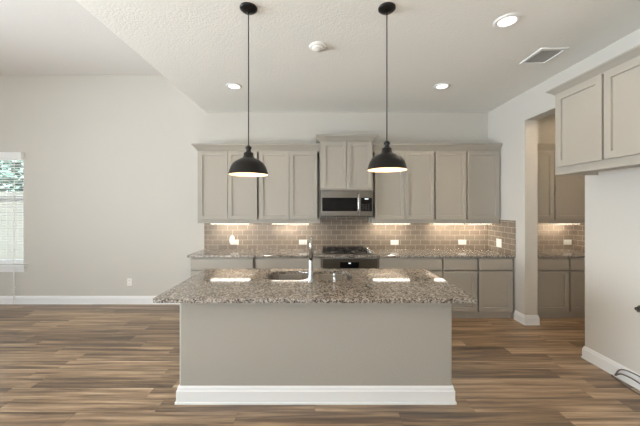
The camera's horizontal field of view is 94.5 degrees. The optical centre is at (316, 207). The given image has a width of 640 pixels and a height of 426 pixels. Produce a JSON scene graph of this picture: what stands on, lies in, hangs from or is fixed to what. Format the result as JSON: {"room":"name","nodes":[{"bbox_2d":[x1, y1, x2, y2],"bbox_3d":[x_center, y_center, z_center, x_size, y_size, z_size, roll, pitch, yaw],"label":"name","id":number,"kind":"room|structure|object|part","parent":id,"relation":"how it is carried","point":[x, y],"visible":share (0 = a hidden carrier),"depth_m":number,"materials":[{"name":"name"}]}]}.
{"room":"kitchen","nodes":[
{"label":"kitchen","id":0,"kind":"room"},
{"bbox_2d":[0,0,161,74],"bbox_3d":[-4.393,-2.190,0.787,5.215,0.110,7.974,0,0,0],"label":"ceiling","id":1,"kind":"structure","parent":0,"point":[38,37],"depth_m":3.88,"materials":[{"name":"white paint"}]},
{"bbox_2d":[0,75,554,295],"bbox_3d":[-1.425,-0.345,4.849,11.450,3.800,0.150,0,0,0],"label":"wall","id":2,"kind":"structure","parent":0,"point":[110,162],"depth_m":4.77,"materials":[{"name":"grey paint"}]},
{"bbox_2d":[0,197,27,271],"bbox_3d":[-5.192,0.080,4.819,1.055,1.910,0.210,0,0,0],"label":"window","id":3,"kind":"structure","parent":2,"relation":"in","point":[3,267],"depth_m":4.75,"materials":[{"name":"white paint"}]},
{"bbox_2d":[0,152,23,303],"bbox_3d":[-5.197,0.326,4.761,0.957,2.418,0.135,0,0,0],"label":"window blind","id":4,"kind":"object","parent":3,"relation":"attached to","point":[5,157],"visible":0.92,"depth_m":4.78,"materials":[{"name":"white plastic"}]},
{"bbox_3d":[-5.197,0.897,4.804,0.901,0.025,0.048,0,0,0],"label":"rail","id":5,"kind":"part","parent":4,"relation":"part of","materials":[{"name":"white plastic"}]},
{"bbox_3d":[-4.828,0.380,4.721,0.034,2.310,0.059,0,0,-41],"label":"beaded cord","id":6,"kind":"part","parent":4,"relation":"part of","materials":[{"name":"white plastic"}]},
{"bbox_3d":[-5.192,0.975,4.819,1.055,0.120,0.210,0,0,0],"label":"sill","id":7,"kind":"part","parent":3,"relation":"part of","materials":[{"name":"white paint"}]},
{"bbox_2d":[0,296,179,303],"bbox_3d":[-4.400,1.490,4.763,5.200,0.130,0.022,0,0,0],"label":"baseboard","id":8,"kind":"structure","parent":2,"relation":"attached to","point":[3,299],"depth_m":4.76,"materials":[{"name":"white paint"}]},
{"bbox_2d":[127,278,131,285],"bbox_3d":[-3.024,1.202,4.769,0.072,0.116,0.009,0,0,0],"label":"power outlet","id":9,"kind":"object","parent":2,"relation":"attached to","point":[129,280],"visible":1,"depth_m":4.77,"materials":[{"name":"white plastic"}]},
{"bbox_2d":[198,151,258,222],"bbox_3d":[-1.343,-0.306,4.600,0.913,1.088,0.324,0,0,0],"label":"upper cabinet","id":10,"kind":"object","parent":2,"relation":"attached to","point":[223,197],"visible":0.9,"depth_m":4.45,"materials":[{"name":"beige paint"}]},
{"bbox_3d":[-1.560,-0.331,4.451,0.434,1.024,0.026,0,0,0],"label":"door","id":11,"kind":"part","parent":10,"relation":"part of","materials":[{"name":"beige paint"}]},
{"bbox_2d":[210,223,250,223],"bbox_3d":[-1.325,0.208,4.541,0.590,0.088,0.090,0,0,0],"label":"light","id":12,"kind":"object","parent":10,"relation":"attached to","point":[210,223],"visible":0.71,"depth_m":4.50,"materials":[{"name":"white plastic"}]},
{"bbox_3d":[-1.118,-0.331,4.451,0.436,1.024,0.026,0,0,0],"label":"door","id":13,"kind":"part","parent":10,"relation":"part of","materials":[{"name":"beige paint"}]},
{"bbox_2d":[258,151,319,222],"bbox_3d":[-0.420,-0.306,4.600,0.933,1.088,0.324,0,0,0],"label":"upper cabinet","id":14,"kind":"object","parent":2,"relation":"attached to","point":[290,192],"visible":0.98,"depth_m":4.45,"materials":[{"name":"beige paint"}]},
{"bbox_3d":[-0.644,-0.331,4.451,0.450,1.024,0.026,0,0,0],"label":"door","id":15,"kind":"part","parent":14,"relation":"part of","materials":[{"name":"beige paint"}]},
{"bbox_2d":[272,223,308,223],"bbox_3d":[-0.405,0.208,4.541,0.570,0.088,0.090,0,0,0],"label":"light","id":16,"kind":"object","parent":14,"relation":"attached to","point":[272,223],"visible":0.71,"depth_m":4.50,"materials":[{"name":"white plastic"}]},
{"bbox_3d":[-0.204,-0.331,4.451,0.418,1.024,0.026,0,0,0],"label":"door","id":17,"kind":"part","parent":14,"relation":"part of","materials":[{"name":"beige paint"}]},
{"bbox_2d":[191,134,502,150],"bbox_3d":[0.444,-0.960,4.546,4.624,0.218,0.448,0,0,0],"label":"crown molding","id":18,"kind":"structure","parent":14,"relation":"attached to","point":[198,146],"depth_m":4.41,"materials":[{"name":"beige paint"}]},
{"bbox_2d":[204,217,487,248],"bbox_3d":[0.472,0.420,4.769,4.574,0.530,0.010,0,0,0],"label":"backsplash","id":19,"kind":"structure","parent":2,"relation":"attached to","point":[331,231],"depth_m":4.76,"materials":[{"name":"beige tile"}]},
{"bbox_2d":[229,235,234,243],"bbox_3d":[-1.356,0.510,4.730,0.072,0.130,0.048,0,0,0],"label":"plug","id":20,"kind":"object","parent":19,"relation":"attached to","point":[232,238],"visible":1,"depth_m":4.71,"materials":[{"name":"white plastic"}]},
{"bbox_2d":[299,240,306,244],"bbox_3d":[-0.226,0.557,4.759,0.128,0.080,0.009,0,0,0],"label":"power outlet","id":21,"kind":"object","parent":19,"relation":"attached to","point":[301,242],"visible":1,"depth_m":4.76,"materials":[{"name":"white plastic"}]},
{"bbox_2d":[391,240,398,244],"bbox_3d":[1.248,0.563,4.759,0.128,0.080,0.009,0,0,0],"label":"power outlet","id":22,"kind":"object","parent":19,"relation":"attached to","point":[393,242],"visible":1,"depth_m":4.76,"materials":[{"name":"white plastic"}]},
{"bbox_2d":[458,240,465,244],"bbox_3d":[2.337,0.557,4.759,0.128,0.080,0.009,0,0,0],"label":"power outlet","id":23,"kind":"object","parent":19,"relation":"attached to","point":[460,242],"visible":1,"depth_m":4.76,"materials":[{"name":"white plastic"}]},
{"bbox_2d":[320,142,372,189],"bbox_3d":[0.439,-0.616,4.563,0.782,0.718,0.400,0,0,0],"label":"upper cabinet","id":24,"kind":"object","parent":2,"relation":"attached to","point":[343,165],"visible":0.93,"depth_m":4.38,"materials":[{"name":"beige paint"}]},
{"bbox_3d":[0.254,-0.624,4.376,0.362,0.686,0.026,0,0,0],"label":"door","id":25,"kind":"part","parent":24,"relation":"part of","materials":[{"name":"beige paint"}]},
{"bbox_2d":[320,190,372,216],"bbox_3d":[0.439,-0.055,4.532,0.774,0.396,0.460,0,0,0],"label":"microwave","id":26,"kind":"object","parent":24,"relation":"attached to","point":[333,203],"visible":1,"depth_m":4.36,"materials":[{"name":"silver metal"}]},
{"bbox_3d":[0.338,-0.063,4.370,0.566,0.368,0.029,0,0,0],"label":"door","id":27,"kind":"part","parent":26,"relation":"part of","materials":[{"name":"silver metal"}]},
{"bbox_3d":[0.726,-0.045,4.354,0.164,0.200,0.004,0,0,0],"label":"control panel","id":28,"kind":"part","parent":26,"relation":"part of","materials":[{"name":"black glass"}]},
{"bbox_3d":[0.625,-0.624,4.376,0.369,0.686,0.026,0,0,0],"label":"door","id":29,"kind":"part","parent":24,"relation":"part of","materials":[{"name":"beige paint"}]},
{"bbox_2d":[369,151,434,222],"bbox_3d":[1.304,-0.306,4.600,0.943,1.088,0.324,0,0,0],"label":"upper cabinet","id":30,"kind":"object","parent":2,"relation":"attached to","point":[407,196],"visible":0.84,"depth_m":4.45,"materials":[{"name":"beige paint"}]},
{"bbox_3d":[1.092,-0.331,4.451,0.446,1.024,0.026,0,0,0],"label":"door","id":31,"kind":"part","parent":30,"relation":"part of","materials":[{"name":"beige paint"}]},
{"bbox_2d":[373,218,409,223],"bbox_3d":[1.140,0.208,4.541,0.560,0.088,0.090,0,0,0],"label":"light","id":32,"kind":"object","parent":30,"relation":"attached to","point":[373,218],"visible":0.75,"depth_m":4.50,"materials":[{"name":"white plastic"}]},
{"bbox_3d":[1.541,-0.331,4.451,0.439,1.024,0.026,0,0,0],"label":"door","id":33,"kind":"part","parent":30,"relation":"part of","materials":[{"name":"beige paint"}]},
{"bbox_2d":[434,151,466,222],"bbox_3d":[2.017,-0.306,4.600,0.483,1.088,0.324,0,0,0],"label":"upper cabinet","id":34,"kind":"object","parent":2,"relation":"attached to","point":[449,166],"visible":0.84,"depth_m":4.45,"materials":[{"name":"beige paint"}]},
{"bbox_2d":[433,218,463,223],"bbox_3d":[2.015,0.208,4.541,0.430,0.088,0.090,0,0,0],"label":"light","id":35,"kind":"object","parent":34,"relation":"attached to","point":[434,218],"visible":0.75,"depth_m":4.50,"materials":[{"name":"white plastic"}]},
{"bbox_2d":[466,151,499,222],"bbox_3d":[2.503,-0.306,4.600,0.491,1.088,0.324,0,0,0],"label":"upper cabinet","id":36,"kind":"object","parent":2,"relation":"attached to","point":[482,167],"visible":0.86,"depth_m":4.45,"materials":[{"name":"beige paint"}]},
{"bbox_2d":[538,151,553,222],"bbox_3d":[3.248,-0.306,4.600,0.639,1.088,0.324,0,0,0],"label":"upper cabinet","id":37,"kind":"object","parent":2,"relation":"attached to","point":[545,158],"visible":0.36,"depth_m":4.45,"materials":[{"name":"beige paint"}]},
{"bbox_3d":[3.248,-0.306,4.475,0.639,1.088,0.020,0,0,0],"label":"frame","id":38,"kind":"part","parent":37,"relation":"part of","materials":[{"name":"beige paint"}]},
{"bbox_2d":[538,143,554,150],"bbox_3d":[3.538,-0.901,4.583,1.219,0.100,0.373,0,0,0],"label":"crown molding","id":39,"kind":"structure","parent":37,"relation":"attached to","point":[541,146],"depth_m":4.43,"materials":[{"name":"beige paint"}]},
{"bbox_2d":[553,151,584,222],"bbox_3d":[3.853,-0.306,4.600,0.572,1.088,0.324,0,0,0],"label":"upper cabinet","id":40,"kind":"object","parent":2,"relation":"attached to","point":[569,190],"visible":0.34,"depth_m":4.45,"materials":[{"name":"beige paint"}]},
{"bbox_2d":[549,223,579,223],"bbox_3d":[3.800,0.208,4.541,0.400,0.088,0.090,0,0,0],"label":"light","id":41,"kind":"object","parent":40,"relation":"attached to","point":[549,223],"visible":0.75,"depth_m":4.50,"materials":[{"name":"white plastic"}]},
{"bbox_2d":[0,304,639,425],"bbox_3d":[-1.425,1.605,0.787,11.450,0.100,8.274,0,0,0],"label":"floor","id":42,"kind":"structure","parent":0,"point":[61,364],"depth_m":2.66,"materials":[{"name":"brown wood"}]},
{"bbox_2d":[191,258,254,276],"bbox_3d":[-1.321,1.127,4.444,0.901,0.856,0.652,0,0,0],"label":"base cabinet","id":43,"kind":"object","parent":42,"relation":"on","point":[198,265],"visible":0.2,"depth_m":4.12,"materials":[{"name":"beige paint"}]},
{"bbox_3d":[-1.543,1.170,4.129,0.431,0.566,0.022,0,0,0],"label":"door","id":44,"kind":"part","parent":43,"relation":"part of","materials":[{"name":"beige paint"}]},
{"bbox_3d":[-1.325,0.793,4.129,0.867,0.153,0.022,0,0,0],"label":"drawer","id":45,"kind":"part","parent":43,"relation":"part of","materials":[{"name":"beige paint"}]},
{"bbox_2d":[255,258,321,268],"bbox_3d":[-0.402,1.127,4.444,0.938,0.856,0.652,0,0,0],"label":"base cabinet","id":46,"kind":"object","parent":42,"relation":"on","point":[260,263],"visible":0.16,"depth_m":4.12,"materials":[{"name":"beige paint"}]},
{"bbox_2d":[175,274,456,404],"bbox_3d":[-0.010,1.135,2.812,2.232,0.841,0.959,0,0,0],"label":"kitchen island","id":47,"kind":"object","parent":42,"relation":"on","point":[231,353],"visible":0.91,"depth_m":2.36,"materials":[{"name":"beige paint"}]},
{"bbox_2d":[153,269,476,302],"bbox_3d":[-0.015,0.697,2.751,2.429,0.033,1.087,0,0,0],"label":"island countertop","id":48,"kind":"structure","parent":47,"relation":"on","point":[209,285],"depth_m":2.52,"materials":[{"name":"stone"}]},
{"bbox_2d":[299,236,313,282],"bbox_3d":[-0.094,0.471,2.770,0.138,0.417,0.202,0,0,0],"label":"kitchen faucet","id":49,"kind":"object","parent":48,"relation":"on","point":[309,272],"visible":1,"depth_m":2.69,"materials":[{"name":"silver metal"}]},
{"bbox_3d":[-0.056,0.371,2.775,0.031,0.217,0.181,0,0,0],"label":"spout","id":50,"kind":"part","parent":49,"relation":"part of","materials":[{"name":"silver metal"}]},
{"bbox_2d":[269,274,350,279],"bbox_3d":[-0.069,0.812,2.970,0.851,0.196,0.440,0,0,0],"label":"sink","id":51,"kind":"object","parent":48,"relation":"in","point":[273,277],"visible":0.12,"depth_m":3.15,"materials":[{"name":"silver metal"}]},
{"bbox_3d":[-0.283,0.812,2.970,0.421,0.196,0.440,0,0,0],"label":"bowl","id":52,"kind":"part","parent":51,"relation":"part of","materials":[{"name":"silver metal"}]},
{"bbox_3d":[0.149,0.812,2.970,0.416,0.196,0.440,0,0,0],"label":"bowl","id":53,"kind":"part","parent":51,"relation":"part of","materials":[{"name":"silver metal"}]},
{"bbox_2d":[332,271,336,281],"bbox_3d":[0.162,0.639,2.738,0.048,0.082,0.094,0,0,0],"label":"soap dispenser","id":54,"kind":"object","parent":48,"relation":"on","point":[334,273],"visible":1,"depth_m":2.70,"materials":[{"name":"silver metal"}]},
{"bbox_3d":[-0.010,1.487,2.812,2.232,0.136,0.959,0,0,0],"label":"baseboard","id":55,"kind":"part","parent":47,"relation":"part of","materials":[{"name":"white paint"}]},
{"bbox_2d":[322,258,376,268],"bbox_3d":[0.457,1.127,4.387,0.775,0.856,0.666,0,0,0],"label":"oven","id":56,"kind":"object","parent":42,"relation":"on","point":[327,263],"visible":0.27,"depth_m":4.12,"materials":[{"name":"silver metal"}]},
{"bbox_3d":[0.449,0.801,4.115,0.263,0.083,0.002,0,0,0],"label":"display panel","id":57,"kind":"part","parent":56,"relation":"part of","materials":[{"name":"black glass"}]},
{"bbox_2d":[377,258,441,277],"bbox_3d":[1.299,1.127,4.444,0.903,0.856,0.652,0,0,0],"label":"base cabinet","id":58,"kind":"object","parent":42,"relation":"on","point":[434,265],"visible":0.22,"depth_m":4.12,"materials":[{"name":"beige paint"}]},
{"bbox_3d":[1.303,0.793,4.129,0.867,0.153,0.022,0,0,0],"label":"drawer","id":59,"kind":"part","parent":58,"relation":"part of","materials":[{"name":"beige paint"}]},
{"bbox_3d":[1.520,1.170,4.129,0.431,0.566,0.022,0,0,0],"label":"door","id":60,"kind":"part","parent":58,"relation":"part of","materials":[{"name":"beige paint"}]},
{"bbox_2d":[441,258,476,317],"bbox_3d":[1.995,1.127,4.444,0.490,0.856,0.652,0,0,0],"label":"base cabinet","id":61,"kind":"object","parent":42,"relation":"on","point":[460,272],"visible":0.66,"depth_m":4.12,"materials":[{"name":"beige paint"}]},
{"bbox_3d":[1.996,0.793,4.129,0.464,0.153,0.022,0,0,0],"label":"drawer","id":62,"kind":"part","parent":61,"relation":"part of","materials":[{"name":"beige paint"}]},
{"bbox_3d":[1.996,1.170,4.129,0.464,0.566,0.022,0,0,0],"label":"door","id":63,"kind":"part","parent":61,"relation":"part of","materials":[{"name":"beige paint"}]},
{"bbox_2d":[476,258,512,317],"bbox_3d":[2.488,1.127,4.444,0.495,0.856,0.652,0,0,0],"label":"base cabinet","id":64,"kind":"object","parent":42,"relation":"on","point":[494,275],"visible":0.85,"depth_m":4.13,"materials":[{"name":"beige paint"}]},
{"bbox_2d":[187,249,514,257],"bbox_3d":[0.472,0.681,4.436,4.555,0.032,0.653,0,0,0],"label":"countertop","id":65,"kind":"structure","parent":64,"relation":"on","point":[205,253],"depth_m":4.19,"materials":[{"name":"stone"}]},
{"bbox_2d":[322,247,375,253],"bbox_3d":[0.458,0.640,4.450,0.765,0.048,0.500,0,0,0],"label":"gas cooktop","id":66,"kind":"object","parent":65,"relation":"in","point":[326,250],"visible":1,"depth_m":4.30,"materials":[{"name":"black metal"}]},
{"bbox_3d":[2.490,0.793,4.129,0.469,0.153,0.022,0,0,0],"label":"drawer","id":67,"kind":"part","parent":64,"relation":"part of","materials":[{"name":"beige paint"}]},
{"bbox_3d":[2.490,1.170,4.129,0.469,0.566,0.022,0,0,0],"label":"door","id":68,"kind":"part","parent":64,"relation":"part of","materials":[{"name":"beige paint"}]},
{"bbox_2d":[538,258,568,317],"bbox_3d":[3.235,1.127,4.444,0.571,0.856,0.652,0,0,0],"label":"base cabinet","id":69,"kind":"object","parent":42,"relation":"on","point":[553,275],"visible":0.53,"depth_m":4.13,"materials":[{"name":"beige paint"}]},
{"bbox_3d":[3.232,0.793,4.129,0.555,0.153,0.022,0,0,0],"label":"drawer","id":70,"kind":"part","parent":69,"relation":"part of","materials":[{"name":"beige paint"}]},
{"bbox_3d":[3.232,1.170,4.129,0.555,0.566,0.022,0,0,0],"label":"door","id":71,"kind":"part","parent":69,"relation":"part of","materials":[{"name":"beige paint"}]},
{"bbox_2d":[567,258,584,317],"bbox_3d":[3.833,1.127,4.444,0.627,0.856,0.652,0,0,0],"label":"base cabinet","id":72,"kind":"object","parent":42,"relation":"on","point":[576,270],"visible":0.31,"depth_m":4.13,"materials":[{"name":"beige paint"}]},
{"bbox_2d":[538,249,584,257],"bbox_3d":[3.533,0.681,4.436,1.212,0.032,0.653,0,0,0],"label":"countertop","id":73,"kind":"structure","parent":72,"relation":"on","point":[542,253],"depth_m":4.28,"materials":[{"name":"stone"}]},
{"bbox_3d":[3.831,0.793,4.129,0.598,0.153,0.022,0,0,0],"label":"drawer","id":74,"kind":"part","parent":72,"relation":"part of","materials":[{"name":"beige paint"}]},
{"bbox_3d":[3.831,1.170,4.129,0.598,0.566,0.022,0,0,0],"label":"door","id":75,"kind":"part","parent":72,"relation":"part of","materials":[{"name":"beige paint"}]},
{"bbox_2d":[611,369,639,394],"bbox_3d":[2.701,1.490,2.393,0.079,0.127,0.687,0,0,0],"label":"hose","id":76,"kind":"object","parent":42,"relation":"on","point":[617,371],"visible":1,"depth_m":2.59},
{"bbox_2d":[76,0,639,112],"bbox_3d":[1.258,-1.889,0.787,6.085,0.713,7.974,0,0,0],"label":"ceiling","id":77,"kind":"structure","parent":0,"point":[200,46],"depth_m":2.78,"materials":[{"name":"white paint"}]},
{"bbox_2d":[226,83,241,89],"bbox_3d":[-1.047,-1.526,3.730,0.196,0.012,0.196,0,0,0],"label":"recessed light","id":78,"kind":"object","parent":77,"relation":"in","point":[235,86],"visible":1,"depth_m":3.72,"materials":[{"name":"white paint"}]},
{"bbox_2d":[228,2,267,176],"bbox_3d":[-0.525,-0.891,2.270,0.298,1.280,0.298,0,0,0],"label":"pendant lamp","id":79,"kind":"object","parent":77,"relation":"hanging from","point":[246,166],"visible":1,"depth_m":2.22,"materials":[{"name":"black metal"}]},
{"bbox_3d":[-0.525,-0.337,2.270,0.298,0.172,0.298,0,0,0],"label":"lamp shade","id":80,"kind":"part","parent":79,"relation":"part of","materials":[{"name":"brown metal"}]},
{"bbox_3d":[-0.525,-0.975,2.270,0.008,1.024,0.008,0,0,0],"label":"cord","id":81,"kind":"part","parent":79,"relation":"part of","materials":[{"name":"black plastic"}]},
{"bbox_2d":[309,41,326,51],"bbox_3d":[0.010,-1.512,2.810,0.164,0.040,0.164,0,0,0],"label":"smoke detector","id":82,"kind":"object","parent":77,"relation":"attached to","point":[317,46],"visible":1,"depth_m":2.77,"materials":[{"name":"white plastic"}]},
{"bbox_2d":[367,2,406,171],"bbox_3d":[0.536,-0.909,2.270,0.298,1.244,0.298,0,0,0],"label":"pendant lamp","id":83,"kind":"object","parent":77,"relation":"hanging from","point":[386,161],"visible":1,"depth_m":2.23,"materials":[{"name":"black metal"}]},
{"bbox_3d":[0.536,-0.993,2.270,0.008,0.988,0.008,0,0,0],"label":"cord","id":84,"kind":"part","parent":83,"relation":"part of","materials":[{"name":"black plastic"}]},
{"bbox_3d":[0.536,-0.373,2.270,0.298,0.172,0.298,0,0,0],"label":"lamp shade","id":85,"kind":"part","parent":83,"relation":"part of","materials":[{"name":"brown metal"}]},
{"bbox_2d":[434,83,450,89],"bbox_3d":[1.576,-1.526,3.730,0.196,0.012,0.196,0,0,0],"label":"recessed light","id":86,"kind":"object","parent":77,"relation":"in","point":[439,86],"visible":1,"depth_m":3.72,"materials":[{"name":"white paint"}]},
{"bbox_2d":[493,13,521,27],"bbox_3d":[1.557,-1.526,2.425,0.196,0.012,0.196,0,0,0],"label":"recessed light","id":87,"kind":"object","parent":77,"relation":"in","point":[507,20],"visible":1,"depth_m":2.41,"materials":[{"name":"white paint"}]},
{"bbox_2d":[519,48,569,63],"bbox_3d":[2.285,-1.526,2.990,0.270,0.012,0.310,0,0,0],"label":"ceiling vent","id":88,"kind":"object","parent":77,"relation":"in","point":[543,55],"visible":1,"depth_m":2.98,"materials":[{"name":"white metal"}]},
{"bbox_2d":[488,28,639,373],"bbox_3d":[2.842,0.011,0.787,0.165,3.087,7.974,0,0,0],"label":"wall","id":89,"kind":"structure","parent":0,"point":[612,197],"depth_m":2.96,"materials":[{"name":"grey paint"}]},
{"bbox_2d":[488,220,515,256],"bbox_3d":[2.755,0.434,4.437,0.010,0.502,0.654,0,0,0],"label":"backsplash","id":90,"kind":"structure","parent":89,"relation":"attached to","point":[505,230],"depth_m":4.34,"materials":[{"name":"beige tile"}]},
{"bbox_2d":[496,238,501,247],"bbox_3d":[2.745,0.535,4.470,0.010,0.124,0.124,0,0,0],"label":"power outlet","id":91,"kind":"object","parent":90,"relation":"attached to","point":[498,241],"visible":1,"depth_m":4.46,"materials":[{"name":"white plastic"}]},
{"bbox_2d":[514,310,539,324],"bbox_3d":[2.842,1.490,4.011,0.209,0.130,0.214,0,0,0],"label":"baseboard","id":92,"kind":"structure","parent":89,"relation":"attached to","point":[521,318],"depth_m":3.92,"materials":[{"name":"white paint"}]},
{"bbox_2d":[555,56,639,174],"bbox_3d":[2.540,-0.709,2.440,0.434,0.782,0.960,0,0,0],"label":"upper cabinet","id":93,"kind":"object","parent":89,"relation":"attached to","point":[597,120],"visible":1,"depth_m":2.43,"materials":[{"name":"beige paint"}]},
{"bbox_3d":[2.336,-0.740,2.648,0.026,0.700,0.463,0,0,0],"label":"door","id":94,"kind":"part","parent":93,"relation":"part of","materials":[{"name":"beige paint"}]},
{"bbox_2d":[546,44,639,95],"bbox_3d":[2.526,-1.131,2.440,0.461,0.060,1.069,0,0,0],"label":"crown molding","id":95,"kind":"structure","parent":93,"relation":"attached to","point":[634,52],"depth_m":2.44,"materials":[{"name":"beige paint"}]},
{"bbox_3d":[2.336,-0.740,2.195,0.026,0.700,0.409,0,0,0],"label":"door","id":96,"kind":"part","parent":93,"relation":"part of","materials":[{"name":"beige paint"}]},
{"bbox_2d":[581,346,639,390],"bbox_3d":[2.842,1.490,-0.064,0.209,0.130,6.272,0,0,0],"label":"baseboard","id":97,"kind":"structure","parent":89,"relation":"attached to","point":[597,359],"depth_m":2.78,"materials":[{"name":"white paint"}]},
{"bbox_3d":[4.225,0.011,3.187,0.150,3.087,3.174,0,0,0],"label":"wall","id":98,"kind":"structure","parent":0,"visible":0},
{"bbox_2d":[538,223,573,248],"bbox_3d":[3.538,0.430,4.769,1.224,0.510,0.010,0,0,0],"label":"backsplash","id":99,"kind":"structure","parent":98,"relation":"attached to","point":[550,236],"depth_m":4.76,"materials":[{"name":"beige tile"}]},
{"bbox_2d":[563,240,570,244],"bbox_3d":[4.029,0.557,4.759,0.128,0.080,0.009,0,0,0],"label":"power outlet","id":100,"kind":"object","parent":99,"relation":"attached to","point":[565,242],"visible":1,"depth_m":4.76,"materials":[{"name":"white plastic"}]},
{"bbox_2d":[574,223,584,250],"bbox_3d":[4.145,0.434,4.437,0.010,0.502,0.654,0,0,0],"label":"backsplash","id":101,"kind":"structure","parent":98,"relation":"attached to","point":[579,229],"depth_m":4.67,"materials":[{"name":"beige tile"}]},
{"label":"outside","id":102,"kind":"structure","parent":0,"visible":0},
{"bbox_3d":[-9.000,1.930,22.487,42.000,0.150,35.026,0,0,0],"label":"ground","id":103,"kind":"structure","parent":102,"visible":0},
{"bbox_2d":[0,163,18,187],"bbox_3d":[-14.641,-0.997,12.540,4.512,5.711,4.349,0,0,0],"label":"tree","id":104,"kind":"object","parent":103,"relation":"on","point":[4,163],"visible":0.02,"depth_m":12.75,"materials":[{"name":"plant"}]},
{"bbox_2d":[0,192,22,258],"bbox_3d":[-11.480,0.715,8.230,7.040,2.280,0.060,0,0,0],"label":"fence","id":105,"kind":"object","parent":103,"relation":"on","point":[3,245],"visible":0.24,"depth_m":8.20,"materials":[{"name":"white wood"}]},
{"bbox_2d":[0,163,22,190],"bbox_3d":[-9.301,-0.681,10.562,4.126,5.080,3.951,0,0,0],"label":"tree","id":106,"kind":"object","parent":103,"relation":"on","point":[0,163],"visible":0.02,"depth_m":9.31,"materials":[{"name":"green plant"}]}
]}

